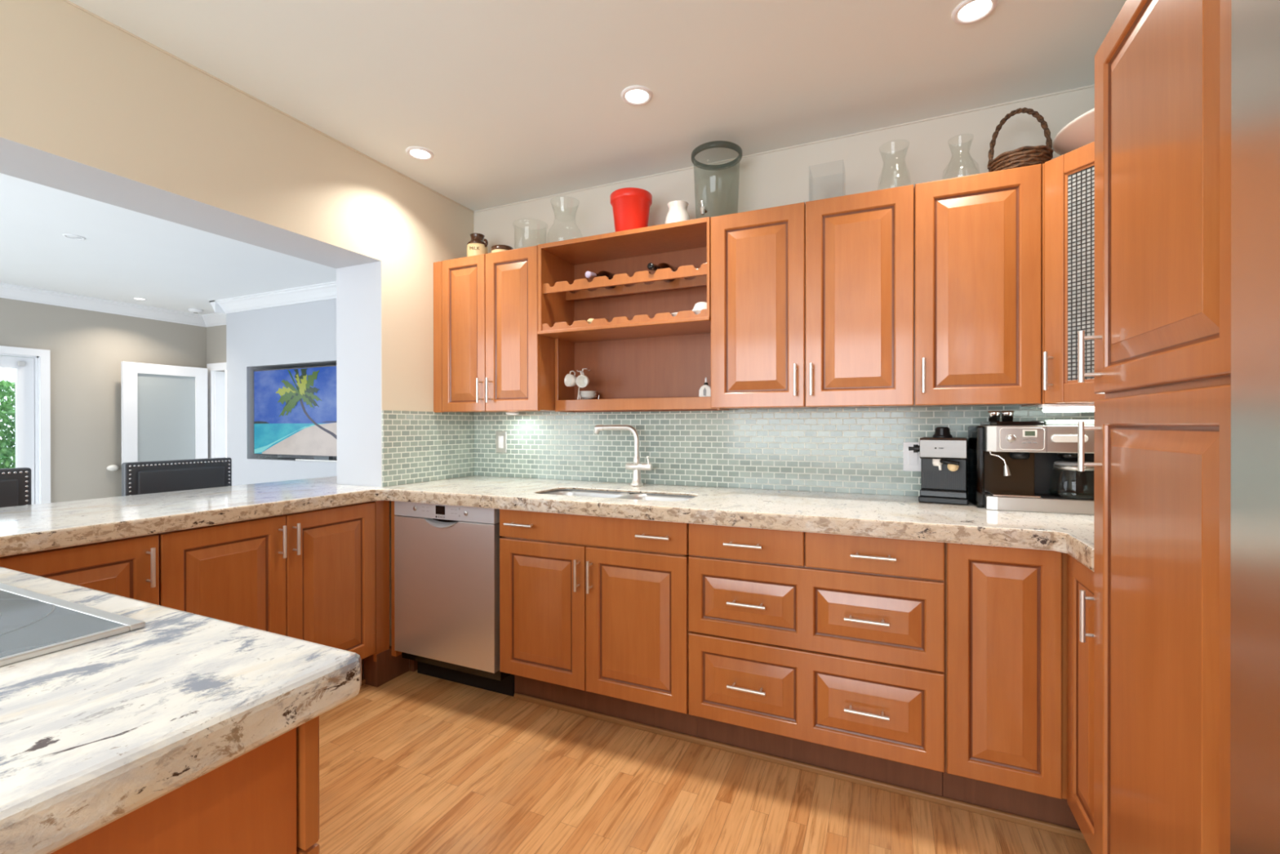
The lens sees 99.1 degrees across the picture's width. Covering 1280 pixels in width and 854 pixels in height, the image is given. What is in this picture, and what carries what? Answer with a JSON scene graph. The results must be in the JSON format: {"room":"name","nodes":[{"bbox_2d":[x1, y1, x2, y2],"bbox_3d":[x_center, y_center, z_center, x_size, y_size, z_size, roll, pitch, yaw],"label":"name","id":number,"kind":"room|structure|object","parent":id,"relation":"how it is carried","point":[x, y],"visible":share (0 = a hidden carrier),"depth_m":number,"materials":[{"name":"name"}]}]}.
{"room":"kitchen","nodes":[
{"label":"kitchen","id":0,"kind":"room"},
{"bbox_2d":[0,297,206,502],"bbox_3d":[-6.535,-0.079,4.532,0.120,2.560,5.370,0,0,24],"label":"wall","id":1,"kind":"structure","parent":0,"point":[87,348],"depth_m":5.83,"materials":[{"name":"beige paint"}]},
{"bbox_2d":[0,345,50,504],"bbox_3d":[-6.449,0.216,4.681,0.155,1.970,1.950,0,0,24],"label":"door","id":2,"kind":"structure","parent":1,"relation":"in","point":[32,371],"depth_m":5.48,"materials":[{"name":"white paint"}]},
{"bbox_2d":[0,282,205,327],"bbox_3d":[-6.432,-1.296,4.482,0.110,0.125,5.130,0,0,24],"label":"trim","id":3,"kind":"structure","parent":1,"relation":"attached to","point":[11,291],"depth_m":5.83,"materials":[{"name":"white paint"}]},
{"bbox_2d":[106,464,119,471],"bbox_3d":[-5.788,0.459,6.004,0.038,0.069,0.112,0,0,24],"label":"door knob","id":4,"kind":"object","parent":1,"relation":"attached to","point":[113,467],"visible":1,"depth_m":5.99,"materials":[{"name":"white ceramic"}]},
{"bbox_2d":[0,173,336,315],"bbox_3d":[-4.056,-1.400,3.818,5.590,0.080,6.100,0,0,24],"label":"ceiling","id":5,"kind":"structure","parent":0,"point":[124,255],"depth_m":4.43,"materials":[{"name":"white paint"}]},
{"bbox_2d":[62,234,85,239],"bbox_3d":[-4.060,-1.356,3.918,0.118,0.006,0.118,0,0,24],"label":"recessed light","id":6,"kind":"object","parent":5,"relation":"in","point":[68,236],"visible":1,"depth_m":3.92,"materials":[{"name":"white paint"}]},
{"bbox_2d":[132,297,146,300],"bbox_3d":[-5.341,-1.359,5.829,0.118,0.006,0.118,0,0,24],"label":"recessed light","id":7,"kind":"object","parent":5,"relation":"in","point":[135,298],"visible":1,"depth_m":5.82,"materials":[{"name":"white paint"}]},
{"bbox_2d":[187,308,203,313],"bbox_3d":[-5.199,-1.344,6.390,0.140,0.041,0.140,0,0,24],"label":"smoke detector","id":8,"kind":"object","parent":5,"relation":"attached to","point":[191,310],"visible":1,"depth_m":6.35,"materials":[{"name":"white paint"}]},
{"bbox_2d":[206,324,226,371],"bbox_3d":[-4.887,-0.086,6.670,1.140,2.560,0.120,0,0,24],"label":"wall","id":9,"kind":"structure","parent":0,"point":[215,335],"depth_m":6.76,"materials":[{"name":"beige paint"}]},
{"bbox_2d":[120,361,226,463],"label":"door","id":10,"kind":"structure","parent":9,"relation":"in","point":[169,412],"depth_m":6.38,"materials":[{"name":"white paint"}]},
{"bbox_2d":[201,312,226,327],"bbox_3d":[-4.936,-1.303,6.562,1.140,0.125,0.110,0,0,24],"label":"trim","id":11,"kind":"structure","parent":9,"relation":"attached to","point":[215,319],"depth_m":6.68,"materials":[{"name":"white paint"}]},
{"bbox_2d":[0,0,474,675],"bbox_3d":[-1.883,-0.076,1.452,0.310,2.560,6.150,0,0,24],"label":"wall","id":12,"kind":"structure","parent":0,"point":[76,86],"depth_m":2.04,"materials":[{"name":"beige paint"}]},
{"bbox_2d":[62,0,474,212],"bbox_3d":[-1.976,-1.225,0.860,0.005,0.006,5.000,0,0,24],"label":"trim","id":13,"kind":"structure","parent":12,"relation":"attached to","point":[65,1],"depth_m":1.99,"materials":[{"name":"beige paint"}]},
{"bbox_2d":[382,410,474,486],"bbox_3d":[-1.082,0.104,2.852,0.006,0.360,0.627,0,0,24],"label":"backsplash","id":14,"kind":"structure","parent":12,"relation":"attached to","point":[418,446],"depth_m":2.81,"materials":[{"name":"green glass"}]},
{"bbox_2d":[226,298,337,485],"bbox_3d":[-2.555,-0.085,5.407,4.150,2.560,0.520,0,0,24],"label":"wall","id":15,"kind":"structure","parent":0,"point":[303,335],"depth_m":5.74,"materials":[{"name":"white paint"}]},
{"bbox_2d":[208,300,225,313],"bbox_3d":[-4.547,-1.302,6.169,0.110,0.125,0.510,0,0,24],"label":"trim","id":16,"kind":"structure","parent":15,"relation":"attached to","point":[216,308],"depth_m":5.94,"materials":[{"name":"white paint"}]},
{"bbox_2d":[210,280,336,314],"bbox_3d":[-2.735,-1.302,5.139,4.260,0.125,0.110,0,0,24],"label":"trim","id":17,"kind":"structure","parent":15,"relation":"attached to","point":[326,291],"depth_m":5.55,"materials":[{"name":"white paint"}]},
{"bbox_2d":[253,364,337,462],"bbox_3d":[-3.406,-0.126,5.629,1.609,0.952,0.170,0,0,24],"label":"television","id":18,"kind":"object","parent":15,"relation":"attached to","point":[295,409],"visible":0.81,"depth_m":5.60,"materials":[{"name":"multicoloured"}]},
{"bbox_2d":[68,0,1126,211],"bbox_3d":[-0.543,-1.278,0.284,3.710,0.100,5.120,0,0,24],"label":"ceiling","id":19,"kind":"structure","parent":0,"point":[513,101],"depth_m":1.87,"materials":[{"name":"paint"}]},
{"bbox_2d":[405,146,434,160],"bbox_3d":[-0.993,-1.229,2.465,0.118,0.006,0.118,0,0,24],"label":"recessed light","id":20,"kind":"object","parent":19,"relation":"in","point":[416,153],"visible":1,"depth_m":2.46,"materials":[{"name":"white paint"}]},
{"bbox_2d":[621,85,653,105],"bbox_3d":[-0.011,-1.229,2.034,0.118,0.006,0.118,0,0,24],"label":"recessed light","id":21,"kind":"object","parent":19,"relation":"in","point":[633,95],"visible":1,"depth_m":2.03,"materials":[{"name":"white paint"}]},
{"bbox_2d":[951,0,998,24],"bbox_3d":[0.989,-1.229,1.613,0.118,0.006,0.118,0,0,24],"label":"recessed light","id":22,"kind":"object","parent":19,"relation":"in","point":[969,11],"visible":1,"depth_m":1.62,"materials":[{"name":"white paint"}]},
{"bbox_2d":[315,670,1092,853],"bbox_3d":[-0.541,1.235,0.290,3.710,0.060,5.120,0,0,24],"label":"floor","id":23,"kind":"structure","parent":0,"point":[414,762],"depth_m":1.76,"materials":[{"name":"brown wood"}]},
{"bbox_2d":[0,533,159,604],"bbox_3d":[-1.878,0.773,1.678,0.614,0.860,0.423,0,0,24],"label":"base cabinet","id":24,"kind":"object","parent":23,"relation":"on","point":[128,567],"visible":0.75,"depth_m":1.64,"materials":[{"name":"brown wood"}]},
{"bbox_2d":[50,715,319,853],"bbox_3d":[-1.229,0.775,0.540,1.429,0.860,0.996,0,0,24],"label":"base cabinet","id":25,"kind":"object","parent":23,"relation":"on","point":[265,799],"visible":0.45,"depth_m":0.59,"materials":[{"name":"brown wood"}]},
{"bbox_2d":[0,566,361,853],"bbox_3d":[-1.241,0.317,0.543,1.501,0.054,1.015,0,0,24],"label":"countertop","id":26,"kind":"structure","parent":25,"relation":"on","point":[93,733],"depth_m":0.57,"materials":[{"name":"white stone"}]},
{"bbox_2d":[0,582,145,666],"bbox_3d":[-1.183,0.310,0.715,0.806,0.058,0.513,0,0,24],"label":"cooktop","id":27,"kind":"object","parent":26,"relation":"in","point":[33,624],"visible":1,"depth_m":0.78,"materials":[{"name":"grey glass"}]},
{"bbox_2d":[156,500,389,679],"bbox_3d":[-1.608,0.771,2.280,0.614,0.860,0.893,0,0,24],"label":"base cabinet","id":28,"kind":"object","parent":23,"relation":"on","point":[320,576],"visible":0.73,"depth_m":2.16,"materials":[{"name":"brown wood"}]},
{"bbox_2d":[363,501,417,687],"bbox_3d":[-1.106,0.769,2.812,0.120,0.860,0.636,0,0,24],"label":"end panel","id":29,"kind":"object","parent":23,"relation":"on","point":[389,664],"visible":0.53,"depth_m":2.58,"materials":[{"name":"brown wood"}]},
{"bbox_2d":[394,501,514,696],"bbox_3d":[-0.769,0.770,2.686,0.592,0.858,0.571,0,0,24],"label":"dishwasher","id":30,"kind":"object","parent":23,"relation":"on","point":[446,557],"visible":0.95,"depth_m":2.43,"materials":[{"name":"silver metal"}]},
{"bbox_2d":[499,509,697,736],"bbox_3d":[-0.101,0.769,2.403,0.846,0.860,0.636,0,0,24],"label":"base cabinet","id":31,"kind":"object","parent":23,"relation":"on","point":[594,610],"visible":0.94,"depth_m":2.14,"materials":[{"name":"brown wood"}]},
{"bbox_2d":[514,693,1085,839],"bbox_3d":[0.378,1.189,1.995,2.043,0.022,0.014,0,0,24],"label":"toe kick","id":32,"kind":"structure","parent":23,"relation":"on","point":[1015,818],"depth_m":1.87,"materials":[{"name":"brown wood"}]},
{"bbox_2d":[688,523,945,795],"bbox_3d":[0.659,0.769,2.063,0.818,0.860,0.636,0,0,24],"label":"base cabinet","id":33,"kind":"object","parent":23,"relation":"on","point":[826,651],"visible":0.97,"depth_m":1.80,"materials":[{"name":"brown wood"}]},
{"bbox_2d":[942,542,1080,830],"bbox_3d":[1.452,0.769,1.728,0.898,0.860,0.598,0,0,24],"label":"base cabinet","id":34,"kind":"object","parent":23,"relation":"on","point":[1006,607],"visible":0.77,"depth_m":1.58,"materials":[{"name":"brown wood"}]},
{"bbox_2d":[0,475,1093,571],"bbox_3d":[-0.397,0.315,1.303,3.944,0.054,2.892,0,0,24],"label":"countertop","id":35,"kind":"structure","parent":34,"relation":"on","point":[29,528],"depth_m":1.90,"materials":[{"name":"stone"}]},
{"bbox_2d":[539,489,694,501],"bbox_3d":[-0.109,0.405,2.318,0.726,0.213,0.306,0,0,24],"label":"sink","id":36,"kind":"object","parent":35,"relation":"in","point":[566,492],"visible":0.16,"depth_m":2.45,"materials":[{"name":"silver metal"}]},
{"bbox_2d":[594,424,653,486],"bbox_3d":[-0.082,0.138,2.632,0.300,0.290,0.060,0,0,24],"label":"faucet","id":37,"kind":"object","parent":35,"relation":"on","point":[636,466],"visible":1,"depth_m":2.59,"materials":[{"name":"silver metal"}]},
{"bbox_2d":[908,426,968,505],"bbox_3d":[1.122,0.143,2.055,0.198,0.282,0.154,0,0,33],"label":"espresso machine","id":38,"kind":"object","parent":35,"relation":"on","point":[944,457],"visible":1,"depth_m":2.01,"materials":[{"name":"black plastic"}]},
{"bbox_2d":[918,495,968,505],"bbox_3d":[1.119,0.272,2.016,0.160,0.022,0.038,0,0,33],"label":"drip tray","id":39,"kind":"object","parent":38,"relation":"on","point":[953,500],"depth_m":2.00,"materials":[{"name":"black plastic"}]},
{"bbox_2d":[920,488,967,498],"bbox_3d":[1.121,0.249,2.019,0.152,0.024,0.028,0,0,33],"label":"tray","id":40,"kind":"object","parent":38,"relation":"on","point":[924,493],"depth_m":2.01,"materials":[{"name":"silver plastic"}]},
{"bbox_2d":[968,410,1093,515],"bbox_3d":[1.377,0.115,1.888,0.389,0.338,0.236,0,0,22],"label":"coffee machine","id":41,"kind":"object","parent":35,"relation":"on","point":[1026,466],"visible":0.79,"depth_m":1.85,"materials":[{"name":"silver metal"}]},
{"bbox_2d":[987,410,1000,421],"bbox_3d":[1.269,-0.036,1.956,0.038,0.038,0.038,0,0,22],"label":"metal cup","id":42,"kind":"object","parent":41,"relation":"on","point":[993,415],"depth_m":1.94,"materials":[{"name":"silver metal"}]},
{"bbox_2d":[1000,410,1013,421],"bbox_3d":[1.306,-0.036,1.941,0.038,0.038,0.038,0,0,22],"label":"metal cup","id":43,"kind":"object","parent":41,"relation":"on","point":[1006,415],"depth_m":1.93,"materials":[{"name":"silver metal"}]},
{"bbox_2d":[1057,453,1077,461],"bbox_3d":[1.434,0.101,1.819,0.072,0.029,0.072,0,0,22],"label":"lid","id":44,"kind":"object","parent":41,"relation":"on","point":[1064,456],"depth_m":1.80,"materials":[{"name":"black plastic"}]},
{"bbox_2d":[1066,553,1093,853],"bbox_3d":[1.393,0.770,1.286,0.645,0.860,0.294,0,0,24],"label":"base cabinet","id":45,"kind":"object","parent":23,"relation":"on","point":[1080,579],"visible":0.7,"depth_m":1.41,"materials":[{"name":"brown wood"}]},
{"bbox_2d":[1077,0,1231,853],"bbox_3d":[1.202,0.172,0.888,0.667,2.060,0.578,0,0,24],"label":"pantry cabinet","id":46,"kind":"object","parent":23,"relation":"on","point":[1162,428],"visible":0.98,"depth_m":0.97,"materials":[{"name":"brown wood"}]},
{"bbox_2d":[1230,0,1279,853],"bbox_3d":[0.882,0.143,0.201,0.691,2.120,0.926,0,0,24],"label":"refrigerator","id":47,"kind":"object","parent":23,"relation":"on","point":[1255,602],"visible":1,"depth_m":0.69,"materials":[{"name":"grey"}]},
{"bbox_2d":[473,86,1094,496],"bbox_3d":[0.621,-0.018,2.505,3.400,2.433,0.120,0,0,24],"label":"wall","id":48,"kind":"structure","parent":0,"point":[954,146],"depth_m":2.37,"materials":[{"name":"paint"}]},
{"bbox_2d":[433,245,555,412],"bbox_3d":[-0.728,-0.466,2.848,0.654,0.787,0.351,0,0,24],"label":"upper cabinet","id":49,"kind":"object","parent":48,"relation":"attached to","point":[490,355],"visible":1,"depth_m":2.70,"materials":[{"name":"brown wood"}]},
{"bbox_2d":[466,233,488,256],"bbox_3d":[-0.864,-0.938,2.902,0.107,0.152,0.114,0,0,-21],"label":"milk jug","id":50,"kind":"object","parent":49,"relation":"on","point":[477,246],"visible":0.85,"depth_m":2.87,"materials":[{"name":"brown ceramic"}]},
{"bbox_2d":[491,244,513,253],"bbox_3d":[-0.714,-0.894,2.838,0.116,0.066,0.116,0,0,24],"label":"covered dish","id":51,"kind":"object","parent":49,"relation":"on","point":[495,248],"visible":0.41,"depth_m":2.79,"materials":[{"name":"brown ceramic"}]},
{"bbox_2d":[506,412,519,414],"bbox_3d":[-0.675,-0.067,2.888,0.068,0.010,0.068,0,0,24],"label":"puck light","id":52,"kind":"object","parent":49,"relation":"attached to","point":[507,413],"visible":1,"depth_m":2.86,"materials":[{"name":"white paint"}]},
{"bbox_2d":[496,431,506,453],"bbox_3d":[-0.776,0.088,3.054,0.072,0.118,0.008,0,0,24],"label":"wall outlet","id":53,"kind":"object","parent":48,"relation":"attached to","point":[501,437],"visible":1,"depth_m":3.05,"materials":[{"name":"white plastic"}]},
{"bbox_2d":[537,217,728,412],"bbox_3d":[-0.036,-0.467,2.556,0.844,0.789,0.319,0,0,24],"label":"shelf unit","id":54,"kind":"object","parent":48,"relation":"attached to","point":[638,356],"visible":0.91,"depth_m":2.62,"materials":[{"name":"brown wood"}]},
{"bbox_2d":[576,368,599,399],"bbox_3d":[-0.265,-0.207,2.723,0.110,0.161,0.115,0,0,24],"label":"stand","id":55,"kind":"object","parent":54,"relation":"on","point":[584,368],"visible":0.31,"depth_m":2.69,"materials":[{"name":"silver metal"}]},
{"bbox_2d":[564,370,577,386],"bbox_3d":[-0.335,-0.236,2.700,0.055,0.081,0.062,0,0,-44],"label":"espresso cup","id":56,"kind":"object","parent":55,"relation":"hanging from","point":[570,380],"visible":0.93,"depth_m":2.70,"materials":[{"name":"white ceramic"}]},
{"bbox_2d":[575,370,589,387],"bbox_3d":[-0.275,-0.229,2.670,0.062,0.084,0.058,0,0,18],"label":"espresso cup","id":57,"kind":"object","parent":55,"relation":"hanging from","point":[582,380],"visible":1,"depth_m":2.67,"materials":[{"name":"white ceramic"}]},
{"bbox_2d":[578,395,596,399],"bbox_3d":[-0.259,-0.141,2.726,0.094,0.014,0.094,0,0,24],"label":"saucer","id":58,"kind":"object","parent":55,"relation":"on","point":[581,397],"visible":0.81,"depth_m":2.70,"materials":[{"name":"white ceramic"}]},
{"bbox_2d":[578,394,596,395],"bbox_3d":[-0.259,-0.149,2.726,0.094,0.014,0.094,0,0,24],"label":"saucer","id":59,"kind":"object","parent":58,"relation":"on","point":[579,394],"visible":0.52,"depth_m":2.69,"materials":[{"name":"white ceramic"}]},
{"bbox_2d":[578,392,596,394],"bbox_3d":[-0.259,-0.158,2.726,0.094,0.014,0.094,0,0,24],"label":"saucer","id":60,"kind":"object","parent":59,"relation":"on","point":[579,393],"visible":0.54,"depth_m":2.69,"materials":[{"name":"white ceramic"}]},
{"bbox_2d":[579,391,597,392],"bbox_3d":[-0.259,-0.166,2.726,0.094,0.014,0.094,0,0,24],"label":"saucer","id":61,"kind":"object","parent":60,"relation":"on","point":[580,391],"visible":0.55,"depth_m":2.69,"materials":[{"name":"white ceramic"}]},
{"bbox_2d":[586,318,594,324],"bbox_3d":[-0.225,-0.475,2.530,0.040,0.048,0.040,0,0,24],"label":"stopper","id":62,"kind":"object","parent":54,"relation":"on","point":[589,321],"visible":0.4,"depth_m":2.52,"materials":[{"name":"brown"}]},
{"bbox_2d":[585,271,616,288],"bbox_3d":[-0.174,-0.715,2.608,0.072,0.089,0.305,0,0,24],"label":"wine bottle","id":63,"kind":"object","parent":54,"relation":"in","point":[588,274],"visible":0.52,"depth_m":2.56,"materials":[{"name":"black glass"}]},
{"bbox_2d":[609,187,652,231],"bbox_3d":[-0.041,-0.965,2.536,0.196,0.206,0.196,0,0,24],"label":"flower pot","id":64,"kind":"object","parent":54,"relation":"on","point":[630,206],"visible":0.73,"depth_m":2.46,"materials":[{"name":"red plastic"}]},
{"bbox_2d":[647,262,678,281],"bbox_3d":[0.107,-0.715,2.483,0.072,0.089,0.305,0,0,24],"label":"wine bottle","id":65,"kind":"object","parent":54,"relation":"in","point":[651,266],"visible":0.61,"depth_m":2.44,"materials":[{"name":"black glass"}]},
{"bbox_2d":[664,200,689,223],"bbox_3d":[0.169,-0.926,2.442,0.116,0.129,0.116,0,0,24],"label":"ceramic pitcher","id":66,"kind":"object","parent":54,"relation":"on","point":[677,209],"visible":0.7,"depth_m":2.40,"materials":[{"name":"white ceramic"}]},
{"bbox_2d":[692,308,706,314],"bbox_3d":[0.266,-0.471,2.334,0.100,0.040,0.100,0,0,24],"label":"bowl","id":67,"kind":"object","parent":54,"relation":"on","point":[696,311],"visible":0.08,"depth_m":2.29,"materials":[{"name":"white ceramic"}]},
{"bbox_2d":[692,302,706,310],"bbox_3d":[0.265,-0.510,2.334,0.084,0.036,0.084,0,0,24],"label":"bowl","id":68,"kind":"object","parent":67,"relation":"on","point":[698,305],"visible":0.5,"depth_m":2.30,"materials":[{"name":"white ceramic"}]},
{"bbox_2d":[698,377,711,396],"bbox_3d":[0.299,-0.175,2.472,0.062,0.095,0.032,0,0,24],"label":"bottle","id":69,"kind":"object","parent":54,"relation":"on","point":[704,390],"visible":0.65,"depth_m":2.46,"materials":[{"name":"white ceramic"}]},
{"bbox_2d":[691,141,742,214],"bbox_3d":[0.330,-1.022,2.363,0.220,0.321,0.232,0,0,24],"label":"beverage dispenser","id":70,"kind":"object","parent":54,"relation":"on","point":[727,144],"visible":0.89,"depth_m":2.31,"materials":[{"name":"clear glass"}]},
{"bbox_2d":[474,405,1093,496],"bbox_3d":[0.520,0.103,2.481,3.235,0.360,0.006,0,0,24],"label":"backsplash","id":71,"kind":"structure","parent":48,"relation":"attached to","point":[859,451],"depth_m":2.51,"materials":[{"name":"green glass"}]},
{"bbox_2d":[473,84,1094,213],"bbox_3d":[0.519,-1.232,2.479,3.235,0.006,0.005,0,0,24],"label":"trim","id":72,"kind":"structure","parent":48,"relation":"attached to","point":[1091,86],"depth_m":2.35,"materials":[{"name":"paint"}]},
{"bbox_2d":[711,184,914,408],"bbox_3d":[0.686,-0.467,2.215,0.750,0.785,0.351,0,0,24],"label":"upper cabinet","id":73,"kind":"object","parent":48,"relation":"attached to","point":[812,303],"visible":1,"depth_m":2.07,"materials":[{"name":"brown wood"}]},
{"bbox_2d":[902,441,920,471],"bbox_3d":[1.105,0.123,2.211,0.072,0.118,0.008,0,0,24],"label":"wall outlet","id":74,"kind":"object","parent":48,"relation":"attached to","point":[911,460],"visible":0.62,"depth_m":2.21,"materials":[{"name":"white paint"}]},
{"bbox_2d":[911,164,1041,406],"bbox_3d":[1.200,-0.467,1.985,0.373,0.785,0.351,0,0,24],"label":"upper cabinet","id":75,"kind":"object","parent":48,"relation":"attached to","point":[978,237],"visible":0.99,"depth_m":1.86,"materials":[{"name":"brown wood"}]},
{"bbox_2d":[987,107,1053,172],"bbox_3d":[1.335,-0.990,1.920,0.193,0.256,0.189,0,0,24],"label":"wicker basket","id":76,"kind":"object","parent":75,"relation":"on","point":[1024,156],"visible":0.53,"depth_m":1.88,"materials":[{"name":"brown wicker"}]},
{"bbox_2d":[1021,141,1104,407],"bbox_3d":[1.592,-0.465,1.673,0.612,0.787,0.597,0,0,24],"label":"upper cabinet","id":77,"kind":"object","parent":48,"relation":"attached to","point":[1068,180],"visible":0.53,"depth_m":1.72,"materials":[{"name":"brown wood"}]},
{"bbox_2d":[1038,403,1093,412],"bbox_3d":[1.437,-0.059,1.745,0.260,0.026,0.060,0,0,24],"label":"light","id":78,"kind":"object","parent":77,"relation":"attached to","point":[1084,407],"visible":0.57,"depth_m":1.75,"materials":[{"name":"white paint"}]},
{"bbox_2d":[1042,406,1093,412],"bbox_3d":[1.437,-0.054,1.745,0.240,0.016,0.050,0,0,24],"label":"diffuser","id":79,"kind":"object","parent":78,"relation":"attached to","point":[1046,409],"depth_m":1.75,"materials":[{"name":"white"}]},
{"bbox_2d":[1052,108,1094,155],"bbox_3d":[1.584,-0.910,1.718,0.460,0.097,0.460,0,0,24],"label":"serving bowl","id":80,"kind":"object","parent":77,"relation":"on","point":[1079,132],"visible":0.14,"depth_m":1.75,"materials":[{"name":"white ceramic"}]},
{"bbox_3d":[-4.318,1.232,3.231,5.590,0.060,7.400,0,0,24],"label":"floor","id":81,"kind":"structure","parent":0,"visible":0},
{"bbox_2d":[0,467,31,507],"bbox_3d":[-2.545,0.690,2.060,0.455,1.025,0.475,0,0,24],"label":"counter stool","id":82,"kind":"object","parent":81,"relation":"on","point":[15,483],"visible":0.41,"depth_m":2.30,"materials":[{"name":"grey leather"}]},
{"bbox_2d":[0,479,17,507],"bbox_3d":[-2.704,0.360,2.130,0.016,0.275,0.385,0,0,24],"label":"cushion","id":83,"kind":"object","parent":82,"relation":"on","point":[8,487],"depth_m":2.28,"materials":[{"name":"grey leather"}]},
{"bbox_2d":[121,457,231,496],"bbox_3d":[-2.222,0.688,2.781,0.455,1.025,0.475,0,0,24],"label":"counter stool","id":84,"kind":"object","parent":81,"relation":"on","point":[140,477],"visible":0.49,"depth_m":2.81,"materials":[{"name":"grey leather"}]},
{"bbox_2d":[137,466,224,494],"bbox_3d":[-2.381,0.358,2.851,0.016,0.275,0.385,0,0,24],"label":"cushion","id":85,"kind":"object","parent":84,"relation":"on","point":[153,479],"depth_m":2.82,"materials":[{"name":"grey leather"}]},
{"label":"outside","id":86,"kind":"structure","parent":0,"visible":0},
{"bbox_3d":[-8.209,1.249,6.398,4.100,0.100,12.000,0,0,24],"label":"ground","id":87,"kind":"structure","parent":86,"visible":0},
{"bbox_2d":[0,379,15,468],"bbox_3d":[-7.763,0.314,5.811,0.817,1.774,2.098,0,0,24],"label":"hedge","id":88,"kind":"object","parent":87,"relation":"on","point":[6,409],"visible":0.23,"depth_m":6.33,"materials":[{"name":"green plant"}]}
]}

